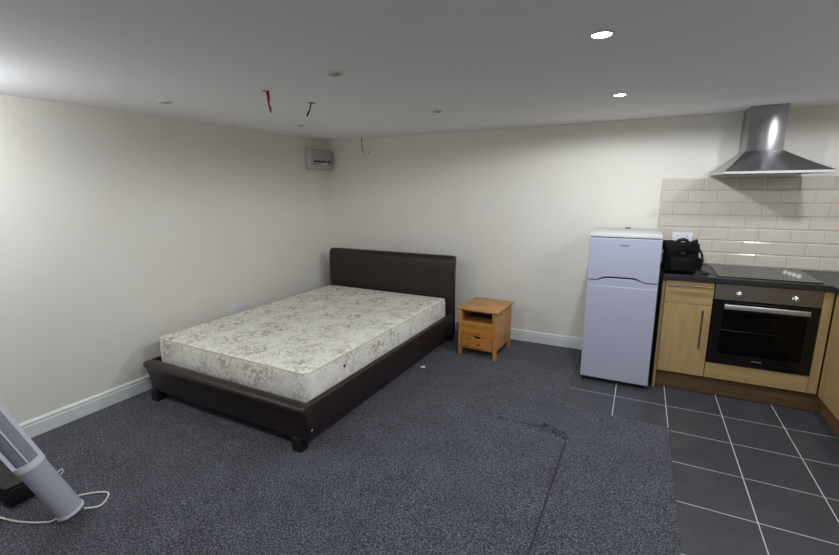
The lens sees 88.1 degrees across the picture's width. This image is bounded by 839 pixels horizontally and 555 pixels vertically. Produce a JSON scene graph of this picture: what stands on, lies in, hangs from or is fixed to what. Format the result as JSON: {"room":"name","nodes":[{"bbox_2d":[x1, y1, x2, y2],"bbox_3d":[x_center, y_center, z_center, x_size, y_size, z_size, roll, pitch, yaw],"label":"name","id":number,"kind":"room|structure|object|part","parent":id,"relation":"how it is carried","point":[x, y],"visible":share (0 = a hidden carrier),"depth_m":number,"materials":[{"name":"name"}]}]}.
{"room":"studio apartment","nodes":[
{"label":"studio apartment","id":0,"kind":"room"},
{"bbox_2d":[0,94,332,423],"bbox_3d":[-2.486,-0.033,2.729,0.120,2.106,6.240,5,13,26],"label":"wall","id":1,"kind":"structure","parent":0,"point":[121,232],"depth_m":3.20,"materials":[{"name":"paint"}]},
{"bbox_2d":[19,375,152,437],"bbox_3d":[-2.417,0.944,2.898,0.018,0.124,5.999,5,13,26],"label":"baseboard","id":2,"kind":"structure","parent":1,"relation":"attached to","point":[46,422],"depth_m":3.03,"materials":[{"name":"white wood"}]},
{"bbox_2d":[230,303,242,314],"bbox_3d":[-1.741,0.307,4.133,0.012,0.087,0.147,5,13,26],"label":"wall socket","id":3,"kind":"object","parent":1,"relation":"attached to","point":[235,309],"visible":0.84,"depth_m":4.12,"materials":[{"name":"white plastic"}]},
{"bbox_2d":[305,149,331,169],"bbox_3d":[-1.135,-1.339,4.934,0.100,0.215,0.370,5,13,26],"label":"box","id":4,"kind":"object","parent":1,"relation":"attached to","point":[315,159],"visible":1,"depth_m":4.86,"materials":[{"name":"grey plastic"}]},
{"bbox_3d":[-1.107,-1.352,4.911,0.020,0.160,0.354,5,13,26],"label":"lid","id":5,"kind":"part","parent":4,"relation":"part of","materials":[{"name":"grey plastic"}]},
{"bbox_2d":[0,331,680,554],"bbox_3d":[-0.800,1.125,2.096,3.645,0.072,6.000,5,13,26],"label":"floor","id":6,"kind":"structure","parent":0,"point":[457,454],"depth_m":2.37,"materials":[{"name":"carpet"}]},
{"bbox_2d":[0,461,35,506],"bbox_3d":[-2.120,1.061,2.276,0.320,0.120,0.190,5,13,26],"label":"box","id":7,"kind":"object","parent":6,"relation":"on","point":[13,491],"visible":0.38,"depth_m":2.17,"materials":[{"name":"black plastic"}]},
{"bbox_3d":[-2.121,1.012,2.266,0.320,0.020,0.190,5,13,26],"label":"box lid","id":8,"kind":"part","parent":7,"relation":"part of","materials":[{"name":"black"}]},
{"bbox_2d":[0,403,83,521],"bbox_3d":[-1.780,0.738,1.900,0.394,0.859,0.101,-11,16,-42],"label":"heater","id":9,"kind":"object","parent":6,"relation":"on","point":[19,453],"visible":1,"depth_m":1.94,"materials":[{"name":"grey plastic"}]},
{"bbox_2d":[0,403,44,475],"bbox_3d":[-1.807,0.602,1.823,0.291,0.561,0.066,-11,16,-42],"label":"grille","id":10,"kind":"object","parent":9,"relation":"attached to","point":[18,452],"depth_m":1.89,"materials":[{"name":"white plastic"}]},
{"bbox_2d":[0,491,109,523],"bbox_3d":[-2.074,1.118,2.242,0.975,0.027,0.285,3,12,16],"label":"power cord","id":11,"kind":"object","parent":6,"relation":"on","point":[108,493],"visible":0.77,"depth_m":2.08,"materials":[{"name":"white plastic"}]},
{"bbox_2d":[143,247,455,452],"bbox_3d":[-0.841,0.355,3.794,1.594,0.884,2.293,6,13,27],"label":"frame","id":12,"kind":"object","parent":6,"relation":"on","point":[430,275],"visible":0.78,"depth_m":3.18,"materials":[{"name":"black leather"}]},
{"bbox_3d":[-1.531,0.526,4.210,0.014,0.210,2.103,6,13,27],"label":"rail","id":13,"kind":"part","parent":12,"relation":"part of","materials":[{"name":"black leather"}]},
{"bbox_3d":[-1.330,0.786,2.883,1.542,0.232,0.104,6,13,27],"label":"footboard","id":14,"kind":"part","parent":12,"relation":"part of","materials":[{"name":"black leather"}]},
{"bbox_2d":[159,285,444,402],"bbox_3d":[-0.855,0.444,3.832,1.494,0.253,2.050,6,13,27],"label":"mattress","id":15,"kind":"object","parent":12,"relation":"on","point":[298,347],"visible":0.8,"depth_m":3.25,"materials":[{"name":"beige fabric"}]},
{"bbox_3d":[-0.171,0.660,3.505,0.045,0.210,2.103,6,13,27],"label":"rail","id":16,"kind":"part","parent":12,"relation":"part of","materials":[{"name":"black leather"}]},
{"bbox_3d":[-0.335,0.106,4.742,1.567,0.788,0.089,6,13,27],"label":"headboard","id":17,"kind":"part","parent":12,"relation":"part of","materials":[{"name":"black leather"}]},
{"bbox_2d":[457,297,513,360],"bbox_3d":[0.631,0.480,4.143,0.398,0.465,0.452,6,13,30],"label":"bedside table","id":18,"kind":"object","parent":6,"relation":"on","point":[484,323],"visible":1,"depth_m":4.01,"materials":[{"name":"brown wood"}]},
{"bbox_3d":[0.392,0.507,4.071,0.042,0.445,0.034,6,13,30],"label":"leg","id":19,"kind":"part","parent":18,"relation":"part of","materials":[{"name":"brown wood"}]},
{"bbox_3d":[0.479,0.432,4.225,0.014,0.360,0.344,6,13,30],"label":"panel","id":20,"kind":"part","parent":18,"relation":"part of","materials":[{"name":"brown wood"}]},
{"bbox_3d":[0.529,0.598,3.995,0.300,0.111,0.016,6,13,30],"label":"drawer","id":21,"kind":"part","parent":18,"relation":"part of","materials":[{"name":"brown wood"}]},
{"bbox_3d":[0.528,0.487,3.973,0.300,0.110,0.016,6,13,30],"label":"drawer","id":22,"kind":"part","parent":18,"relation":"part of","materials":[{"name":"brown wood"}]},
{"bbox_3d":[0.628,0.628,4.171,0.332,0.015,0.380,6,13,30],"label":"rail","id":23,"kind":"part","parent":18,"relation":"part of","materials":[{"name":"brown wood"}]},
{"bbox_2d":[464,312,491,323],"bbox_3d":[0.625,0.386,4.120,0.332,0.016,0.384,6,13,30],"label":"shelf","id":24,"kind":"object","parent":18,"relation":"attached to","point":[471,317],"depth_m":4.08,"materials":[{"name":"brown wood"}]},
{"bbox_3d":[0.676,0.539,3.907,0.042,0.445,0.034,6,13,30],"label":"leg","id":25,"kind":"part","parent":18,"relation":"part of","materials":[{"name":"brown wood"}]},
{"bbox_3d":[0.778,0.464,4.053,0.014,0.360,0.344,6,13,30],"label":"panel","id":26,"kind":"part","parent":18,"relation":"part of","materials":[{"name":"brown wood"}]},
{"bbox_3d":[0.866,0.472,4.224,0.042,0.445,0.034,6,13,30],"label":"leg","id":27,"kind":"part","parent":18,"relation":"part of","materials":[{"name":"brown wood"}]},
{"bbox_2d":[0,0,838,140],"bbox_3d":[-0.154,-0.901,1.334,5.374,0.120,6.240,5,13,26],"label":"ceiling","id":28,"kind":"structure","parent":0,"point":[486,64],"depth_m":1.90,"materials":[{"name":"white paint"}]},
{"bbox_2d":[157,101,172,103],"bbox_3d":[-1.630,-1.119,2.777,0.088,0.012,0.088,5,13,26],"label":"recessed light","id":29,"kind":"object","parent":28,"relation":"in","point":[162,102],"visible":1,"depth_m":2.76,"materials":[{"name":"white metal"}]},
{"bbox_2d":[262,90,271,112],"bbox_3d":[-0.883,-1.014,2.507,0.052,0.122,0.050,-4,12,-18],"label":"cable","id":30,"kind":"object","parent":28,"relation":"hanging from","point":[266,91],"visible":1,"depth_m":2.50,"materials":[{"name":"red plastic"}]},
{"bbox_2d":[306,102,314,115],"bbox_3d":[-0.712,-1.105,2.855,0.065,0.086,0.056,5,13,26],"label":"cable","id":31,"kind":"object","parent":28,"relation":"attached to","point":[310,103],"visible":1,"depth_m":2.85,"materials":[{"name":"grey plastic"}]},
{"bbox_2d":[326,71,343,76],"bbox_3d":[-0.414,-0.995,2.127,0.088,0.012,0.088,5,13,26],"label":"recessed light","id":32,"kind":"object","parent":28,"relation":"in","point":[329,73],"visible":1,"depth_m":2.11,"materials":[{"name":"white plastic"}]},
{"bbox_3d":[-0.414,-0.995,2.127,0.066,0.012,0.066,5,13,26],"label":"bulb","id":33,"kind":"part","parent":32,"relation":"part of","materials":[{"name":"grey"}]},
{"bbox_2d":[589,30,614,38],"bbox_3d":[0.676,-0.900,1.608,0.088,0.006,0.088,5,13,26],"label":"recessed light","id":34,"kind":"object","parent":28,"relation":"in","point":[600,34],"visible":1,"depth_m":1.60,"materials":[{"name":"white"}]},
{"bbox_3d":[0.676,-0.901,1.608,0.066,0.002,0.066,5,13,26],"label":"bulb","id":35,"kind":"part","parent":34,"relation":"part of","materials":[{"name":"white glass"}]},
{"bbox_2d":[612,93,627,96],"bbox_3d":[1.232,-1.122,2.666,0.088,0.006,0.088,5,13,26],"label":"recessed light","id":36,"kind":"object","parent":28,"relation":"in","point":[617,94],"visible":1,"depth_m":2.65,"materials":[{"name":"white"}]},
{"bbox_2d":[328,105,838,359],"bbox_3d":[1.243,-0.372,4.228,5.134,2.106,0.120,5,13,26],"label":"wall","id":37,"kind":"structure","parent":0,"point":[517,209],"depth_m":4.23,"materials":[{"name":"paint"}]},
{"bbox_2d":[455,320,651,358],"bbox_3d":[0.523,0.546,4.715,3.534,0.124,0.018,5,13,26],"label":"baseboard","id":38,"kind":"structure","parent":37,"relation":"attached to","point":[516,334],"depth_m":4.33,"materials":[{"name":"white"}]},
{"bbox_2d":[709,103,836,175],"bbox_3d":[2.494,-0.980,3.083,0.629,0.474,0.511,5,13,26],"label":"hood","id":39,"kind":"object","parent":37,"relation":"attached to","point":[761,152],"visible":1,"depth_m":3.05,"materials":[{"name":"silver metal"}]},
{"bbox_3d":[2.494,-0.755,3.126,0.603,0.004,0.477,5,13,26],"label":"filter panel","id":40,"kind":"part","parent":39,"relation":"part of","materials":[{"name":"silver metal"}]},
{"bbox_2d":[527,358,838,554],"bbox_3d":[-0.136,1.278,1.782,5.374,0.122,6.240,5,13,26],"label":"floor","id":41,"kind":"structure","parent":0,"point":[702,531],"depth_m":2.44,"materials":[{"name":"tile"}]},
{"bbox_2d":[580,227,662,387],"bbox_3d":[1.674,0.208,3.609,0.494,1.200,0.600,5,13,26],"label":"refrigerator","id":42,"kind":"object","parent":41,"relation":"on","point":[624,263],"visible":1,"depth_m":3.34,"materials":[{"name":"grey metal"}]},
{"bbox_3d":[1.551,0.443,3.407,0.494,0.765,0.046,5,13,26],"label":"fridge door","id":43,"kind":"part","parent":42,"relation":"part of","materials":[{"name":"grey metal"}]},
{"bbox_3d":[1.549,0.037,3.326,0.494,0.062,0.040,5,13,26],"label":"door handle","id":44,"kind":"part","parent":42,"relation":"part of","materials":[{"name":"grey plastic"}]},
{"bbox_3d":[1.546,-0.134,3.288,0.494,0.326,0.046,5,13,26],"label":"freezer door","id":45,"kind":"part","parent":42,"relation":"part of","materials":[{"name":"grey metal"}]},
{"bbox_2d":[651,271,714,385],"bbox_3d":[2.100,0.400,3.500,0.326,0.870,0.615,5,13,26],"label":"base cabinet","id":46,"kind":"object","parent":41,"relation":"on","point":[683,311],"visible":0.91,"depth_m":3.25,"materials":[{"name":"brown wood"}]},
{"bbox_3d":[1.974,0.382,3.590,0.018,0.870,0.565,5,13,26],"label":"panel","id":47,"kind":"part","parent":46,"relation":"part of","materials":[{"name":"brown wood"}]},
{"bbox_3d":[1.990,0.461,3.269,0.303,0.545,0.019,5,13,26],"label":"door","id":48,"kind":"part","parent":46,"relation":"part of","materials":[{"name":"brown wood"}]},
{"bbox_3d":[1.987,0.109,3.197,0.303,0.168,0.019,5,13,26],"label":"drawer","id":49,"kind":"part","parent":46,"relation":"part of","materials":[{"name":"brown wood"}]},
{"bbox_3d":[1.975,0.061,3.163,0.276,0.012,0.034,5,13,26],"label":"handle","id":50,"kind":"part","parent":46,"relation":"part of","materials":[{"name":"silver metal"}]},
{"bbox_3d":[2.062,0.379,3.183,0.012,0.291,0.036,5,13,26],"label":"handle","id":51,"kind":"part","parent":46,"relation":"part of","materials":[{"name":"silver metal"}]},
{"bbox_2d":[655,368,838,437],"bbox_3d":[2.008,0.956,2.594,1.023,0.146,1.478,5,13,26],"label":"plinth","id":52,"kind":"object","parent":41,"relation":"on","point":[764,394],"visible":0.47,"depth_m":3.18,"materials":[{"name":"brown wood"}]},
{"bbox_2d":[703,283,834,393],"bbox_3d":[2.544,0.366,3.282,0.650,0.720,0.579,5,13,26],"label":"housing","id":53,"kind":"object","parent":41,"relation":"on","point":[775,379],"visible":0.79,"depth_m":3.02,"materials":[{"name":"brown wood"}]},
{"bbox_3d":[2.396,0.708,3.110,0.596,0.118,0.019,5,13,26],"label":"panel","id":54,"kind":"part","parent":53,"relation":"part of","materials":[{"name":"brown wood"}]},
{"bbox_2d":[706,283,823,375],"bbox_3d":[2.500,0.311,3.241,0.593,0.591,0.592,5,13,26],"label":"oven","id":55,"kind":"object","parent":53,"relation":"in","point":[766,328],"visible":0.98,"depth_m":3.01,"materials":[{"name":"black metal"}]},
{"bbox_3d":[2.241,0.125,3.036,0.042,0.042,0.029,5,13,26],"label":"control knob","id":56,"kind":"part","parent":55,"relation":"part of","materials":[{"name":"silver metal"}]},
{"bbox_3d":[2.387,0.412,3.035,0.472,0.317,0.001,5,13,26],"label":"glass pane","id":57,"kind":"part","parent":55,"relation":"part of","materials":[{"name":"black glass"}]},
{"bbox_3d":[2.375,0.222,2.975,0.474,0.034,0.047,5,13,26],"label":"handle","id":58,"kind":"part","parent":55,"relation":"part of","materials":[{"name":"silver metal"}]},
{"bbox_3d":[2.390,0.121,2.986,0.593,0.115,0.020,5,13,26],"label":"control panel","id":59,"kind":"part","parent":55,"relation":"part of","materials":[{"name":"silver metal"}]},
{"bbox_3d":[2.520,0.151,2.897,0.042,0.042,0.029,5,13,26],"label":"control knob","id":60,"kind":"part","parent":55,"relation":"part of","materials":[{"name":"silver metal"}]},
{"bbox_3d":[2.684,0.442,2.905,0.052,0.717,0.019,5,13,26],"label":"corner post","id":61,"kind":"part","parent":53,"relation":"part of","materials":[{"name":"brown wood"}]},
{"bbox_2d":[817,294,838,420],"bbox_3d":[2.759,0.546,2.399,0.619,0.720,1.970,5,13,26],"label":"base cabinet","id":62,"kind":"object","parent":41,"relation":"on","point":[828,383],"visible":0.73,"depth_m":2.78,"materials":[{"name":"brown wood"}]},
{"bbox_2d":[660,262,838,294],"bbox_3d":[2.336,0.132,2.533,1.571,0.040,2.010,5,13,26],"label":"countertop","id":63,"kind":"structure","parent":62,"relation":"on","point":[830,280],"depth_m":3.03,"materials":[{"name":"stone"}]},
{"bbox_2d":[661,238,716,275],"bbox_3d":[2.026,-0.169,3.258,0.351,0.260,0.239,4,13,23],"label":"camera bag","id":64,"kind":"object","parent":63,"relation":"on","point":[678,256],"visible":1,"depth_m":3.20,"materials":[{"name":"black fabric"}]},
{"bbox_3d":[1.976,-0.240,3.269,0.241,0.082,0.232,4,13,23],"label":"lid","id":65,"kind":"part","parent":64,"relation":"part of","materials":[{"name":"black fabric"}]},
{"bbox_3d":[1.971,-0.266,3.256,0.104,0.067,0.054,4,13,23],"label":"carry handle","id":66,"kind":"part","parent":64,"relation":"part of","materials":[{"name":"black fabric"}]},
{"bbox_2d":[710,265,823,283],"bbox_3d":[2.518,-0.042,3.198,0.580,0.028,0.510,5,13,26],"label":"cooktop","id":67,"kind":"object","parent":63,"relation":"in","point":[788,275],"visible":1,"depth_m":3.15,"materials":[{"name":"black glass"}]},
{"bbox_3d":[2.196,0.410,0.388,0.120,2.106,6.240,5,13,26],"label":"wall","id":68,"kind":"structure","parent":0,"visible":0},
{"bbox_2d":[657,176,838,271],"bbox_3d":[2.320,-0.237,2.480,1.632,0.699,1.998,5,13,26],"label":"wall tiles","id":69,"kind":"structure","parent":68,"relation":"attached to","point":[808,210],"depth_m":3.40,"materials":[{"name":"white tile"}]},
{"bbox_2d":[672,232,692,241],"bbox_3d":[2.209,-0.334,3.647,0.147,0.087,0.012,5,13,26],"label":"wall socket","id":70,"kind":"object","parent":69,"relation":"attached to","point":[675,235],"visible":0.78,"depth_m":3.64,"materials":[{"name":"white plastic"}]},
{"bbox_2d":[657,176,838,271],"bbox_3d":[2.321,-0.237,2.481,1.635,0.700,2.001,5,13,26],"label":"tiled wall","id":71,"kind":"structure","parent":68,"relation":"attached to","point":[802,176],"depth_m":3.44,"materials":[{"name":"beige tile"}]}
]}

